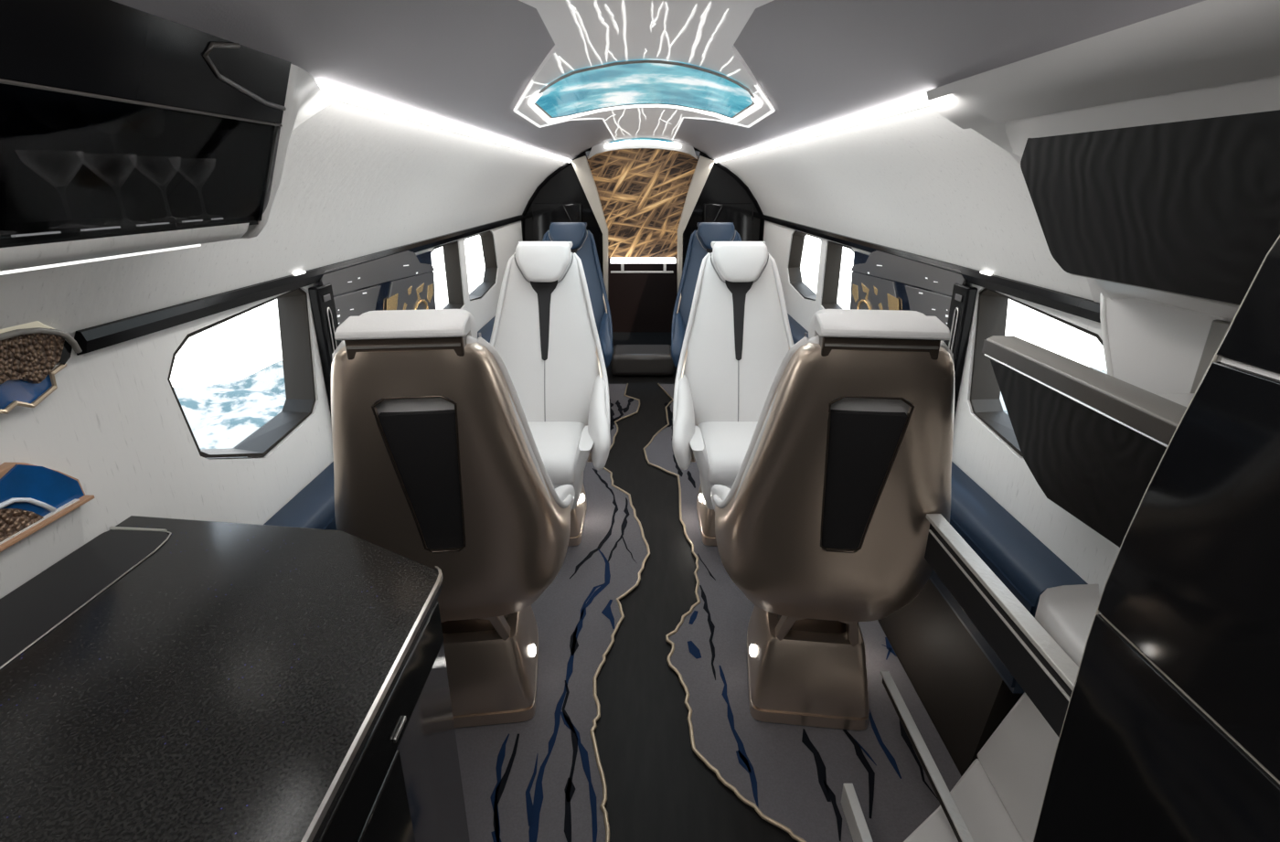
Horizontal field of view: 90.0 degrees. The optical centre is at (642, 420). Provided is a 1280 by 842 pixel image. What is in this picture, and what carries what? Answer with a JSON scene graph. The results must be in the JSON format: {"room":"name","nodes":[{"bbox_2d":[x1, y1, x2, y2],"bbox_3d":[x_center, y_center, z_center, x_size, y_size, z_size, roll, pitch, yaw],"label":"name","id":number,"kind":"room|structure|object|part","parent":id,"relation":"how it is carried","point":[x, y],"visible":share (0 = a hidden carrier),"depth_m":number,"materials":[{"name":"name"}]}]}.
{"room":"aircraft cabin","nodes":[
{"label":"aircraft cabin","id":0,"kind":"room"},
{"bbox_2d":[0,220,522,598],"bbox_3d":[-1.025,0.049,2.392,0.050,1.240,6.650,0,20,0],"label":"wall","id":1,"kind":"structure","parent":0,"point":[113,422],"depth_m":1.31,"materials":[{"name":"paint"}]},
{"bbox_2d":[0,320,54,333],"bbox_3d":[-0.982,-0.145,0.967,0.028,0.067,0.195,0,20,0],"label":"shade","id":2,"kind":"object","parent":1,"relation":"attached to","point":[33,327],"depth_m":1.01,"materials":[{"name":"beige fabric"}]},
{"bbox_2d":[0,320,82,414],"bbox_3d":[-0.977,-0.093,0.972,0.039,0.168,0.249,0,20,0],"label":"relief","id":3,"kind":"object","parent":1,"relation":"attached to","point":[29,352],"visible":0.96,"depth_m":1.01,"materials":[{"name":"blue plastic"}]},
{"bbox_2d":[0,499,84,598],"bbox_3d":[-0.982,0.434,0.419,0.032,0.090,1.482,0,20,0],"label":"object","id":4,"kind":"structure","parent":1,"relation":"attached to","point":[20,562],"depth_m":1.04,"materials":[{"name":"paint"}]},
{"bbox_2d":[0,462,85,542],"bbox_3d":[-0.981,0.137,0.971,0.030,0.118,0.292,0,20,0],"label":"relief","id":5,"kind":"object","parent":1,"relation":"attached to","point":[28,493],"visible":0.99,"depth_m":1.01,"materials":[{"name":"blue wood"}]},
{"bbox_2d":[0,495,94,552],"bbox_3d":[-0.979,0.249,0.803,0.041,0.006,0.674,0,20,0],"label":"sill","id":6,"kind":"structure","parent":1,"relation":"attached to","point":[83,499],"depth_m":1.03,"materials":[{"name":"beige wood"}]},
{"bbox_2d":[167,288,315,458],"bbox_3d":[-1.046,-0.109,1.680,0.079,0.394,0.631,0,20,0],"label":"window","id":7,"kind":"structure","parent":1,"relation":"in","point":[293,309],"depth_m":1.91,"materials":[{"name":"black plastic"}]},
{"bbox_2d":[74,214,524,355],"bbox_3d":[-0.987,-0.912,3.208,0.025,0.044,4.450,0,20,0],"label":"trim","id":8,"kind":"structure","parent":1,"relation":"attached to","point":[100,336],"depth_m":1.48,"materials":[{"name":"black paint"}]},
{"bbox_2d":[308,283,341,418],"bbox_3d":[-0.982,-0.167,2.042,0.035,0.528,0.100,0,20,0],"label":"pillar","id":9,"kind":"structure","parent":1,"relation":"attached to","point":[322,301],"depth_m":1.97,"materials":[{"name":"black paint"}]},
{"bbox_2d":[322,293,330,301],"bbox_3d":[-0.967,-0.378,1.960,0.004,0.020,0.042,0,20,0],"label":"switch plate","id":10,"kind":"object","parent":9,"relation":"attached to","point":[326,297],"depth_m":1.95,"materials":[{"name":"grey paint"}]},
{"bbox_2d":[263,315,495,530],"bbox_3d":[-0.933,-0.168,3.288,0.123,0.298,3.920,0,20,0],"label":"ledge","id":11,"kind":"object","parent":1,"relation":"attached to","point":[313,506],"visible":0.02,"depth_m":1.80,"materials":[{"name":"blue leather"}]},
{"bbox_3d":[-0.876,-0.153,3.293,0.009,0.230,3.920,0,20,0],"label":"panel","id":12,"kind":"part","parent":11,"relation":"part of","materials":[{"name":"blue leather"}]},
{"bbox_2d":[319,250,441,341],"bbox_3d":[-0.980,-0.398,2.607,0.026,0.567,1.293,0,20,0],"label":"screen","id":13,"kind":"object","parent":1,"relation":"attached to","point":[404,280],"visible":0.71,"depth_m":2.42,"materials":[{"name":"black plastic"}]},
{"bbox_3d":[-0.981,-0.333,2.196,0.012,0.234,0.477,0,20,0],"label":"panel","id":14,"kind":"part","parent":13,"relation":"part of","materials":[{"name":"grey paint"}]},
{"bbox_3d":[-0.981,-0.578,2.467,0.012,0.132,1.082,0,20,0],"label":"panel","id":15,"kind":"part","parent":13,"relation":"part of","materials":[{"name":"grey paint"}]},
{"bbox_3d":[-0.981,-0.473,2.694,0.012,0.270,0.702,0,20,0],"label":"panel","id":16,"kind":"part","parent":13,"relation":"part of","materials":[{"name":"grey paint"}]},
{"bbox_2d":[431,240,463,309],"bbox_3d":[-1.046,-0.711,3.294,0.079,0.380,0.536,0,20,0],"label":"window","id":17,"kind":"structure","parent":1,"relation":"in","point":[451,251],"depth_m":3.52,"materials":[{"name":"black plastic"}]},
{"bbox_2d":[464,230,497,300],"bbox_3d":[-1.046,-0.984,4.030,0.079,0.379,0.806,0,20,0],"label":"window","id":18,"kind":"structure","parent":1,"relation":"in","point":[486,238],"depth_m":4.33,"materials":[{"name":"black plastic"}]},
{"bbox_2d":[0,99,1232,343],"bbox_3d":[0.000,-0.743,2.098,2.100,0.455,6.650,0,20,0],"label":"wall","id":19,"kind":"structure","parent":0,"point":[357,181],"depth_m":1.76,"materials":[{"name":"paint"}]},
{"bbox_2d":[0,0,291,247],"bbox_3d":[-0.660,-0.143,0.235,0.319,0.225,1.540,0,20,0],"label":"upper cabinet","id":20,"kind":"object","parent":19,"relation":"attached to","point":[112,80],"visible":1,"depth_m":0.78,"materials":[{"name":"black paint"}]},
{"bbox_2d":[14,149,95,228],"bbox_3d":[-0.645,-0.256,0.710,0.057,0.080,0.057,0,20,0],"label":"coupe glass","id":21,"kind":"object","parent":20,"relation":"in","point":[16,151],"visible":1,"depth_m":0.71,"materials":[{"name":"clear glass"}]},
{"bbox_3d":[-0.667,-0.141,0.229,0.295,0.205,1.528,0,20,0],"label":"panel","id":22,"kind":"part","parent":20,"relation":"part of","materials":[{"name":"black glass"}]},
{"bbox_2d":[77,152,147,223],"bbox_3d":[-0.645,-0.284,0.785,0.057,0.080,0.057,0,20,0],"label":"coupe glass","id":23,"kind":"object","parent":20,"relation":"in","point":[98,153],"visible":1,"depth_m":0.79,"materials":[{"name":"clear glass"}]},
{"bbox_2d":[0,216,258,247],"bbox_3d":[-0.706,-0.064,0.259,0.228,0.060,1.530,0,20,0],"label":"shelf","id":24,"kind":"object","parent":20,"relation":"attached to","point":[30,230],"depth_m":0.77,"materials":[{"name":"black paint"}]},
{"bbox_3d":[-0.523,-0.210,0.210,0.038,0.083,1.540,0,20,0],"label":"door","id":25,"kind":"part","parent":20,"relation":"part of","materials":[{"name":"black paint"}]},
{"bbox_2d":[128,155,184,220],"bbox_3d":[-0.645,-0.312,0.860,0.057,0.080,0.057,0,20,0],"label":"coupe glass","id":26,"kind":"object","parent":20,"relation":"in","point":[131,155],"visible":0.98,"depth_m":0.86,"materials":[{"name":"clear glass"}]},
{"bbox_2d":[168,158,215,217],"bbox_3d":[-0.645,-0.338,0.930,0.057,0.080,0.057,0,20,0],"label":"coupe glass","id":27,"kind":"object","parent":20,"relation":"in","point":[168,158],"visible":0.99,"depth_m":0.93,"materials":[{"name":"clear glass"}]},
{"bbox_3d":[-0.665,-0.407,0.950,0.300,0.210,0.008,0,20,0],"label":"panel","id":28,"kind":"part","parent":20,"relation":"part of","materials":[{"name":"black glass"}]},
{"bbox_3d":[-0.514,-0.452,0.838,0.022,0.064,0.191,-1,20,-3],"label":"loop handle","id":29,"kind":"part","parent":20,"relation":"part of","materials":[{"name":"grey paint"}]},
{"bbox_2d":[0,64,335,275],"bbox_3d":[-0.701,-0.191,0.400,0.385,0.247,1.882,0,20,0],"label":"fairing","id":30,"kind":"object","parent":19,"relation":"attached to","point":[304,99],"visible":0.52,"depth_m":0.84,"materials":[{"name":"paint"}]},
{"bbox_2d":[293,270,305,276],"bbox_3d":[-0.980,-0.422,1.828,0.008,0.008,0.060,0,20,0],"label":"light","id":31,"kind":"object","parent":19,"relation":"attached to","point":[302,272],"visible":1,"depth_m":1.82,"materials":[{"name":"white plastic"}]},
{"bbox_2d":[980,270,991,276],"bbox_3d":[0.980,-0.422,1.828,0.008,0.008,0.060,0,20,0],"label":"light","id":32,"kind":"object","parent":19,"relation":"attached to","point":[981,272],"visible":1,"depth_m":1.82,"materials":[{"name":"white plastic"}]},
{"bbox_2d":[926,0,1279,319],"bbox_3d":[0.776,-0.310,0.952,0.446,0.432,0.800,0,20,0],"label":"locker","id":33,"kind":"object","parent":19,"relation":"attached to","point":[1146,152],"visible":0.9,"depth_m":0.87,"materials":[{"name":"white paint"}]},
{"bbox_3d":[0.762,-0.330,0.958,0.117,0.259,0.605,0,20,0],"label":"relief door","id":34,"kind":"part","parent":33,"relation":"part of","materials":[{"name":"black wood"}]},
{"bbox_2d":[523,147,761,277],"bbox_3d":[0.000,-1.403,5.432,2.000,1.840,0.060,0,20,0],"label":"wall","id":35,"kind":"structure","parent":0,"point":[565,186],"depth_m":5.25,"materials":[{"name":"black paint"}]},
{"bbox_2d":[521,162,571,241],"bbox_3d":[-0.796,-1.635,5.281,0.452,0.981,0.044,0,20,0],"label":"trim","id":36,"kind":"structure","parent":35,"relation":"attached to","point":[559,169],"depth_m":5.18,"materials":[{"name":"black paint"}]},
{"bbox_2d":[586,148,698,257],"bbox_3d":[0.000,-1.786,5.256,0.924,0.864,0.062,0,20,0],"label":"relief panel","id":37,"kind":"object","parent":35,"relation":"attached to","point":[643,192],"visible":0.79,"depth_m":5.22,"materials":[{"name":"wicker"}]},
{"bbox_2d":[571,138,714,298],"bbox_3d":[0.000,-1.630,5.255,1.138,1.286,0.068,0,20,0],"label":"surround","id":38,"kind":"object","parent":35,"relation":"attached to","point":[704,165],"visible":0.73,"depth_m":5.13,"materials":[{"name":"beige paint"}]},
{"bbox_3d":[-0.427,-1.563,5.271,0.284,1.149,0.050,0,20,0],"label":"post","id":39,"kind":"part","parent":38,"relation":"part of","materials":[{"name":"beige paint"}]},
{"bbox_3d":[0.427,-1.563,5.271,0.284,1.149,0.050,0,20,0],"label":"post","id":40,"kind":"part","parent":38,"relation":"part of","materials":[{"name":"beige paint"}]},
{"bbox_2d":[609,257,676,273],"bbox_3d":[0.004,-1.304,5.362,0.544,0.119,0.140,0,20,0],"label":"shelf","id":41,"kind":"object","parent":35,"relation":"attached to","point":[622,261],"visible":1,"depth_m":5.29,"materials":[{"name":"white plastic"}]},
{"bbox_3d":[-0.006,-1.248,5.361,0.524,0.014,0.020,0,20,0],"label":"rail","id":42,"kind":"part","parent":41,"relation":"part of","materials":[{"name":"silver metal"}]},
{"bbox_2d":[714,162,764,241],"bbox_3d":[0.796,-1.635,5.281,0.452,0.981,0.044,0,20,0],"label":"trim","id":43,"kind":"structure","parent":35,"relation":"attached to","point":[726,169],"depth_m":5.19,"materials":[{"name":"black paint"}]},
{"bbox_2d":[608,257,677,332],"bbox_3d":[0.000,-1.847,6.541,1.000,1.900,0.050,0,20,0],"label":"wall","id":44,"kind":"structure","parent":0,"point":[638,303],"depth_m":6.72,"materials":[{"name":"black"}]},
{"bbox_2d":[112,0,1205,159],"bbox_3d":[0.000,-1.058,2.061,1.200,0.235,6.800,0,20,0],"label":"ceiling","id":45,"kind":"structure","parent":0,"point":[467,63],"depth_m":1.23,"materials":[{"name":"grey fabric"}]},
{"bbox_2d":[317,80,571,162],"bbox_3d":[-0.578,-1.339,3.140,0.024,0.021,4.280,0,20,0],"label":"recessed light","id":46,"kind":"object","parent":45,"relation":"in","point":[330,90],"visible":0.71,"depth_m":1.57,"materials":[{"name":"white"}]},
{"bbox_2d":[604,138,681,148],"bbox_3d":[0.000,-2.240,5.189,0.610,0.069,0.490,0,20,0],"label":"light","id":47,"kind":"object","parent":45,"relation":"attached to","point":[633,140],"visible":0.98,"depth_m":5.01,"materials":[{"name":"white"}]},
{"bbox_2d":[513,0,775,139],"bbox_3d":[0.003,-1.293,2.664,0.926,0.115,4.895,0,20,0],"label":"panel","id":48,"kind":"object","parent":45,"relation":"attached to","point":[584,33],"visible":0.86,"depth_m":1.57,"materials":[{"name":"grey stone"}]},
{"bbox_2d":[528,59,762,123],"bbox_3d":[-0.002,-1.174,2.344,0.819,0.087,1.156,0,20,0],"label":"ceiling light","id":49,"kind":"object","parent":48,"relation":"attached to","point":[638,83],"visible":1,"depth_m":2.23,"materials":[{"name":"teal"}]},
{"bbox_2d":[714,93,930,162],"bbox_3d":[0.578,-1.363,3.206,0.024,0.021,4.140,0,20,0],"label":"recessed light","id":50,"kind":"object","parent":45,"relation":"in","point":[920,101],"visible":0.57,"depth_m":1.76,"materials":[{"name":"white"}]},
{"bbox_2d":[594,332,957,841],"bbox_3d":[0.000,0.405,3.298,2.040,0.060,8.100,0,20,0],"label":"floor","id":51,"kind":"structure","parent":0,"point":[659,790],"depth_m":2.00,"materials":[{"name":"black carpet"}]},
{"bbox_2d":[317,599,469,841],"bbox_3d":[-0.655,0.912,0.598,0.659,0.872,1.684,0,20,0],"label":"base cabinet","id":52,"kind":"object","parent":51,"relation":"on","point":[404,784],"visible":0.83,"depth_m":0.93,"materials":[{"name":"black paint"}]},
{"bbox_2d":[0,515,443,841],"bbox_3d":[-0.655,0.487,0.444,0.660,0.031,1.692,0,20,0],"label":"countertop","id":53,"kind":"structure","parent":52,"relation":"on","point":[163,679],"depth_m":0.83,"materials":[{"name":"black stone"}]},
{"bbox_3d":[-0.914,0.485,0.412,0.139,0.002,1.633,0,20,0],"label":"inset lid","id":54,"kind":"part","parent":53,"relation":"part of","materials":[{"name":"black"}]},
{"bbox_3d":[-0.849,0.482,0.422,0.133,0.005,1.649,-2,20,-5],"label":"lid trim","id":55,"kind":"part","parent":53,"relation":"part of","materials":[{"name":"silver metal"}]},
{"bbox_3d":[-0.334,0.993,0.428,0.008,0.720,1.210,0,20,0],"label":"door","id":56,"kind":"part","parent":52,"relation":"part of","materials":[{"name":"black paint"}]},
{"bbox_2d":[454,383,650,841],"bbox_3d":[-0.411,0.588,2.700,0.887,0.014,5.050,0,20,0],"label":"carpet","id":57,"kind":"object","parent":51,"relation":"on","point":[540,778],"visible":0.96,"depth_m":1.92,"materials":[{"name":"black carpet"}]},
{"bbox_2d":[330,309,575,727],"bbox_3d":[-0.504,0.265,1.776,0.634,1.240,0.787,-2,21,-7],"label":"swivel armchair","id":58,"kind":"object","parent":57,"relation":"on","point":[438,462],"visible":0.89,"depth_m":1.44,"materials":[{"name":"brown leather"}]},
{"bbox_2d":[530,643,535,656],"bbox_3d":[-0.343,0.717,2.001,0.019,0.038,0.038,-2,21,-7],"label":"light","id":59,"kind":"object","parent":58,"relation":"attached to","point":[532,646],"depth_m":1.99,"materials":[{"name":"white plastic"}]},
{"bbox_2d":[489,241,610,545],"bbox_3d":[-0.445,-0.126,2.827,0.634,1.240,0.787,0,20,0],"label":"swivel armchair","id":60,"kind":"object","parent":57,"relation":"on","point":[545,335],"visible":0.76,"depth_m":2.90,"materials":[{"name":"white leather"}]},
{"bbox_2d":[494,252,599,426],"bbox_3d":[-0.445,-0.356,2.942,0.516,0.815,0.312,0,20,0],"label":"cushion","id":61,"kind":"object","parent":60,"relation":"on","point":[547,339],"depth_m":2.90,"materials":[{"name":"white leather"}]},
{"bbox_2d":[527,421,586,484],"bbox_3d":[-0.445,0.126,2.753,0.380,0.128,0.467,0,20,0],"label":"seat cushion","id":62,"kind":"object","parent":60,"relation":"on","point":[557,442],"depth_m":2.62,"materials":[{"name":"white leather"}]},
{"bbox_3d":[-0.266,0.203,2.679,0.134,0.290,0.280,0,20,0],"label":"panel","id":63,"kind":"part","parent":60,"relation":"part of","materials":[{"name":"white leather"}]},
{"bbox_2d":[542,222,613,368],"bbox_3d":[-0.500,-0.649,4.233,0.634,1.240,0.787,0,20,0],"label":"armchair","id":64,"kind":"object","parent":57,"relation":"on","point":[583,243],"visible":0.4,"depth_m":4.29,"materials":[{"name":"blue leather"}]},
{"bbox_2d":[545,229,606,334],"bbox_3d":[-0.500,-0.879,4.348,0.516,0.815,0.312,0,20,0],"label":"cushion","id":65,"kind":"object","parent":64,"relation":"on","point":[583,243],"depth_m":4.30,"materials":[{"name":"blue leather"}]},
{"bbox_2d":[532,203,582,241],"bbox_3d":[-0.700,-1.089,5.300,0.520,1.342,0.366,0,20,0],"label":"cabinet","id":66,"kind":"object","parent":51,"relation":"on","point":[543,215],"visible":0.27,"depth_m":5.20,"materials":[{"name":"black paint"}]},
{"bbox_2d":[610,344,674,375],"bbox_3d":[0.000,-0.517,5.409,0.520,0.184,0.400,0,20,0],"label":"ottoman","id":67,"kind":"object","parent":51,"relation":"on","point":[626,359],"visible":0.84,"depth_m":5.23,"materials":[{"name":"black leather"}]},
{"bbox_2d":[703,203,753,241],"bbox_3d":[0.700,-1.089,5.300,0.520,1.342,0.366,0,20,0],"label":"cabinet","id":68,"kind":"object","parent":51,"relation":"on","point":[741,215],"visible":0.24,"depth_m":5.21,"materials":[{"name":"black paint"}]},
{"bbox_2d":[643,383,961,841],"bbox_3d":[0.429,0.588,2.700,0.853,0.014,5.053,0,20,0],"label":"carpet","id":69,"kind":"object","parent":51,"relation":"on","point":[794,777],"visible":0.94,"depth_m":1.83,"materials":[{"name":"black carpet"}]},
{"bbox_2d":[671,222,741,368],"bbox_3d":[0.490,-0.649,4.233,0.634,1.240,0.787,0,20,0],"label":"armchair","id":70,"kind":"object","parent":69,"relation":"on","point":[699,246],"visible":0.34,"depth_m":4.29,"materials":[{"name":"blue leather"}]},
{"bbox_2d":[678,231,738,332],"bbox_3d":[0.490,-0.879,4.348,0.516,0.815,0.312,0,20,0],"label":"cushion","id":71,"kind":"object","parent":70,"relation":"on","point":[699,246],"depth_m":4.30,"materials":[{"name":"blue leather"}]},
{"bbox_2d":[672,241,794,545],"bbox_3d":[0.435,-0.126,2.827,0.634,1.240,0.787,0,20,0],"label":"swivel armchair","id":72,"kind":"object","parent":69,"relation":"on","point":[738,336],"visible":0.74,"depth_m":2.90,"materials":[{"name":"white leather"}]},
{"bbox_3d":[0.256,0.203,2.679,0.134,0.290,0.280,0,20,0],"label":"panel","id":73,"kind":"part","parent":72,"relation":"part of","materials":[{"name":"white leather"}]},
{"bbox_2d":[697,421,757,485],"bbox_3d":[0.435,0.126,2.753,0.380,0.128,0.467,0,20,0],"label":"seat cushion","id":74,"kind":"object","parent":72,"relation":"on","point":[726,443],"depth_m":2.62,"materials":[{"name":"white leather"}]},
{"bbox_2d":[683,252,789,426],"bbox_3d":[0.435,-0.356,2.942,0.516,0.815,0.312,0,20,0],"label":"cushion","id":75,"kind":"object","parent":72,"relation":"on","point":[736,338],"depth_m":2.90,"materials":[{"name":"white leather"}]},
{"bbox_2d":[710,309,954,730],"bbox_3d":[0.504,0.265,1.776,0.634,1.240,0.787,2,21,7],"label":"swivel armchair","id":76,"kind":"object","parent":69,"relation":"on","point":[822,525],"visible":0.98,"depth_m":1.48,"materials":[{"name":"brown leather"}]},
{"bbox_2d":[749,643,755,656],"bbox_3d":[0.343,0.717,2.001,0.019,0.038,0.038,2,21,7],"label":"light","id":77,"kind":"object","parent":76,"relation":"attached to","point":[752,646],"depth_m":1.99,"materials":[{"name":"white plastic"}]},
{"bbox_2d":[735,334,945,498],"bbox_3d":[0.481,0.166,1.540,0.516,0.815,0.312,2,21,7],"label":"cushion","id":78,"kind":"object","parent":76,"relation":"on","point":[805,443],"depth_m":1.37,"materials":[{"name":"white leather"}]},
{"bbox_2d":[841,783,873,841],"bbox_3d":[0.520,1.070,1.305,0.024,0.066,0.700,0,20,0],"label":"trim rail","id":79,"kind":"object","parent":69,"relation":"on","point":[858,829],"visible":1,"depth_m":1.56,"materials":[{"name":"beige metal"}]},
{"bbox_2d":[903,584,1100,841],"bbox_3d":[0.765,0.734,1.340,0.460,0.670,0.529,0,20,0],"label":"seat","id":80,"kind":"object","parent":51,"relation":"on","point":[999,797],"depth_m":1.47,"materials":[{"name":"white leather"}]},
{"bbox_3d":[0.923,0.745,1.346,0.143,0.463,0.523,0,20,0],"label":"moulding","id":81,"kind":"part","parent":80,"relation":"part of","materials":[{"name":"white paint"}]},
{"bbox_2d":[1032,234,1279,841],"bbox_3d":[0.804,0.615,0.352,0.369,1.598,1.239,0,20,0],"label":"cabinet","id":82,"kind":"object","parent":51,"relation":"on","point":[1170,731],"visible":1,"depth_m":0.72,"materials":[{"name":"black paint"}]},
{"bbox_2d":[880,671,974,841],"bbox_3d":[0.682,0.847,1.460,0.024,0.026,0.745,0,20,0],"label":"handrail","id":83,"kind":"object","parent":82,"relation":"attached to","point":[956,822],"visible":1,"depth_m":1.52,"materials":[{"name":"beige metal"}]},
{"bbox_2d":[924,513,1078,737],"bbox_3d":[0.661,0.360,1.212,0.034,0.110,0.560,0,20,0],"label":"ledge","id":84,"kind":"object","parent":82,"relation":"attached to","point":[1040,666],"visible":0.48,"depth_m":1.15,"materials":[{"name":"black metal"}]},
{"bbox_3d":[0.629,0.894,0.456,0.018,0.887,1.231,0,20,0],"label":"door","id":85,"kind":"part","parent":82,"relation":"part of","materials":[{"name":"black paint"}]},
{"bbox_3d":[0.629,0.302,0.235,0.018,0.365,1.229,0,20,0],"label":"door","id":86,"kind":"part","parent":82,"relation":"part of","materials":[{"name":"black paint"}]},
{"bbox_3d":[0.629,0.012,0.098,0.018,0.260,1.175,0,20,0],"label":"door","id":87,"kind":"part","parent":82,"relation":"part of","materials":[{"name":"black paint"}]},
{"bbox_2d":[763,220,1119,598],"bbox_3d":[1.025,0.049,2.392,0.050,1.240,6.650,0,20,0],"label":"wall","id":88,"kind":"structure","parent":0,"point":[978,451],"depth_m":1.78,"materials":[{"name":"paint"}]},
{"bbox_2d":[788,230,821,300],"bbox_3d":[1.046,-0.984,4.030,0.079,0.379,0.806,0,20,0],"label":"window","id":89,"kind":"structure","parent":88,"relation":"in","point":[798,238],"depth_m":4.33,"materials":[{"name":"black plastic"}]},
{"bbox_2d":[821,240,853,309],"bbox_3d":[1.046,-0.711,3.294,0.079,0.380,0.536,0,20,0],"label":"window","id":90,"kind":"structure","parent":88,"relation":"in","point":[834,251],"depth_m":3.52,"materials":[{"name":"black plastic"}]},
{"bbox_2d":[843,250,966,341],"bbox_3d":[0.980,-0.398,2.607,0.026,0.567,1.293,0,20,0],"label":"console","id":91,"kind":"object","parent":88,"relation":"attached to","point":[880,280],"visible":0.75,"depth_m":2.43,"materials":[{"name":"black plastic"}]},
{"bbox_3d":[0.981,-0.473,2.694,0.012,0.270,0.702,0,20,0],"label":"panel","id":92,"kind":"part","parent":91,"relation":"part of","materials":[{"name":"grey paint"}]},
{"bbox_3d":[0.981,-0.578,2.467,0.012,0.132,1.082,0,20,0],"label":"panel","id":93,"kind":"part","parent":91,"relation":"part of","materials":[{"name":"grey paint"}]},
{"bbox_3d":[0.981,-0.333,2.196,0.012,0.234,0.477,0,20,0],"label":"panel","id":94,"kind":"part","parent":91,"relation":"part of","materials":[{"name":"grey paint"}]},
{"bbox_2d":[760,214,1100,322],"bbox_3d":[0.987,-0.952,3.316,0.025,0.044,4.220,0,20,0],"label":"trim","id":95,"kind":"structure","parent":88,"relation":"attached to","point":[1072,304],"depth_m":1.78,"materials":[{"name":"black paint"}]},
{"bbox_2d":[787,313,1087,693],"bbox_3d":[0.933,-0.172,3.297,0.123,0.298,3.900,0,20,0],"label":"ledge","id":96,"kind":"object","parent":88,"relation":"attached to","point":[1020,560],"visible":0.24,"depth_m":1.63,"materials":[{"name":"blue leather"}]},
{"bbox_3d":[0.876,-0.157,3.303,0.009,0.230,3.900,0,20,0],"label":"panel","id":97,"kind":"part","parent":96,"relation":"part of","materials":[{"name":"blue leather"}]},
{"bbox_2d":[877,578,1023,776],"bbox_3d":[0.929,0.048,3.656,0.139,0.360,4.280,0,20,0],"label":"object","id":98,"kind":"structure","parent":88,"relation":"attached to","point":[965,698],"depth_m":1.83,"materials":[{"name":"black"}]},
{"bbox_2d":[944,283,977,418],"bbox_3d":[0.982,-0.167,2.042,0.035,0.528,0.100,0,20,0],"label":"pillar","id":99,"kind":"structure","parent":88,"relation":"attached to","point":[963,301],"depth_m":1.97,"materials":[{"name":"black paint"}]},
{"bbox_2d":[954,293,962,301],"bbox_3d":[0.967,-0.378,1.960,0.004,0.020,0.042,0,20,0],"label":"switch plate","id":100,"kind":"object","parent":99,"relation":"attached to","point":[958,297],"depth_m":1.95,"materials":[{"name":"grey paint"}]},
{"bbox_2d":[970,288,1103,456],"bbox_3d":[1.046,-0.109,1.680,0.079,0.394,0.631,0,20,0],"label":"window","id":101,"kind":"structure","parent":88,"relation":"in","point":[992,309],"depth_m":1.92,"materials":[{"name":"black plastic"}]},
{"bbox_2d":[981,335,1194,547],"bbox_3d":[0.882,0.045,1.194,0.175,0.253,0.717,0,20,0],"label":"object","id":102,"kind":"object","parent":88,"relation":"attached to","point":[1093,441],"visible":0.62,"depth_m":1.16,"materials":[{"name":"black wood"}]},
{"bbox_3d":[0.797,-0.031,1.159,0.004,0.004,0.705,0,20,0],"label":"trim","id":103,"kind":"part","parent":102,"relation":"part of","materials":[{"name":"silver metal"}]},
{"bbox_2d":[1099,292,1231,393],"bbox_3d":[0.978,0.010,1.131,0.040,0.393,0.624,0,20,0],"label":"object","id":104,"kind":"object","parent":88,"relation":"attached to","point":[1153,347],"visible":0.27,"depth_m":1.21,"materials":[{"name":"white paint"}]},
{"bbox_3d":[0.965,-0.012,1.057,0.013,0.285,0.150,0,20,0],"label":"hinge panel","id":105,"kind":"part","parent":104,"relation":"part of","materials":[{"name":"grey paint"}]},
{"label":"outside","id":106,"kind":"structure","parent":0,"visible":0},
{"bbox_2d":[173,360,1107,458],"bbox_3d":[0.000,63.418,23.601,560.000,19.346,560.000,0,20,0],"label":"mountains","id":107,"kind":"structure","parent":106,"point":[219,415],"depth_m":202.50,"materials":[{"name":"white snow"}]}
]}

